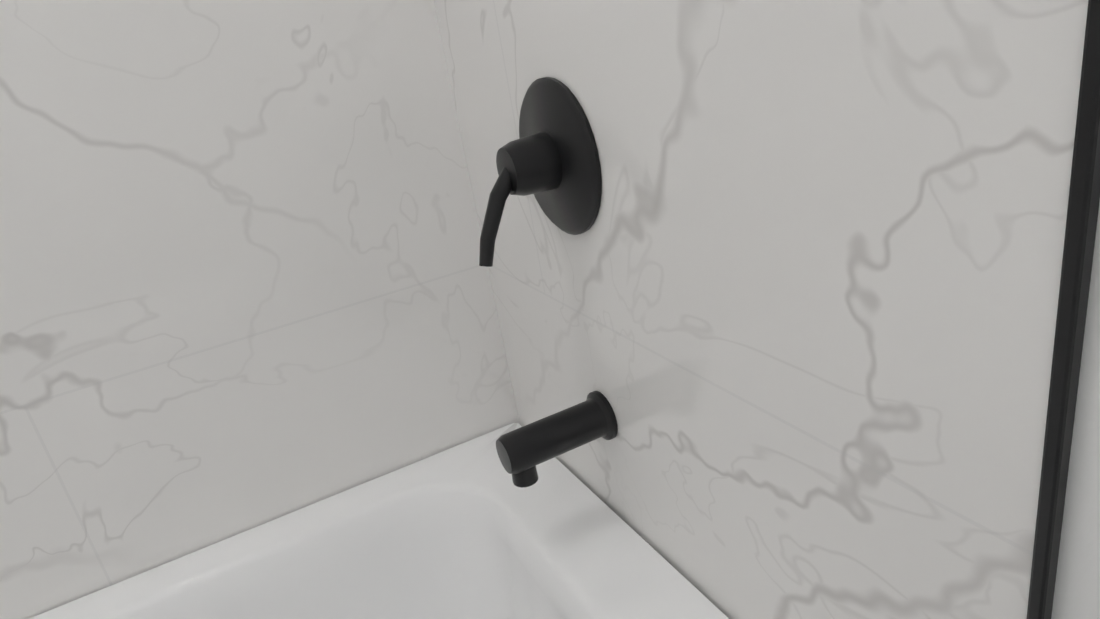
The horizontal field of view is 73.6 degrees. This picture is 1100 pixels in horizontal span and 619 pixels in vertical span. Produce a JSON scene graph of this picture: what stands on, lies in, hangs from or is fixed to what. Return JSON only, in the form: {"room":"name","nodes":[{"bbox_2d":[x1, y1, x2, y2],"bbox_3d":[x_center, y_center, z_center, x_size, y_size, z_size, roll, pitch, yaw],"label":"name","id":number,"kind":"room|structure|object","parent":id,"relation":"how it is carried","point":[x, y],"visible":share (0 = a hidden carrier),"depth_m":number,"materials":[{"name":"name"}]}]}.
{"room":"bathroom","nodes":[
{"label":"bathroom","id":0,"kind":"room"},
{"bbox_2d":[0,0,519,618],"bbox_3d":[-0.875,-0.405,0.625,1.764,2.480,0.120,-19,23,-22],"label":"wall","id":1,"kind":"structure","parent":0,"point":[244,282],"depth_m":0.92,"materials":[{"name":"stone"}]},
{"bbox_2d":[1051,203,1099,618],"bbox_3d":[0.715,-0.162,-0.684,0.120,2.480,3.688,-19,23,-22],"label":"wall","id":2,"kind":"structure","parent":0,"point":[1077,590],"depth_m":0.38,"materials":[{"name":"white"}]},
{"bbox_2d":[434,0,1087,618],"bbox_3d":[-0.004,-0.517,0.525,0.008,2.480,0.788,-19,23,-22],"label":"wall tiles","id":3,"kind":"structure","parent":2,"relation":"attached to","point":[786,304],"depth_m":0.51,"materials":[{"name":"stone"}]},
{"bbox_2d":[479,77,601,266],"bbox_3d":[-0.039,-0.139,0.746,0.115,0.169,0.164,-19,23,-22],"label":"tub valve","id":4,"kind":"object","parent":3,"relation":"attached to","point":[549,159],"visible":1,"depth_m":0.73,"materials":[{"name":"black metal"}]},
{"bbox_2d":[496,391,617,487],"bbox_3d":[0.006,0.149,0.847,0.133,0.070,0.060,-19,23,-22],"label":"tub spout","id":5,"kind":"object","parent":3,"relation":"attached to","point":[523,451],"visible":1,"depth_m":0.83,"materials":[{"name":"black metal"}]},
{"bbox_2d":[1026,0,1099,618],"bbox_3d":[0.177,-0.414,0.186,0.011,2.480,0.009,-19,23,-22],"label":"trim","id":6,"kind":"structure","parent":2,"relation":"attached to","point":[1081,225],"depth_m":0.35,"materials":[{"name":"black metal"}]},
{"bbox_3d":[0.199,1.252,-0.531,1.764,0.060,3.928,-19,23,-22],"label":"floor","id":7,"kind":"structure","parent":0,"visible":0},
{"bbox_2d":[30,423,728,618],"bbox_3d":[-0.507,0.676,0.630,1.512,0.375,0.764,-19,23,-22],"label":"bathtub","id":8,"kind":"object","parent":7,"relation":"on","point":[468,530],"visible":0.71,"depth_m":0.99,"materials":[{"name":"white ceramic"}]}
]}

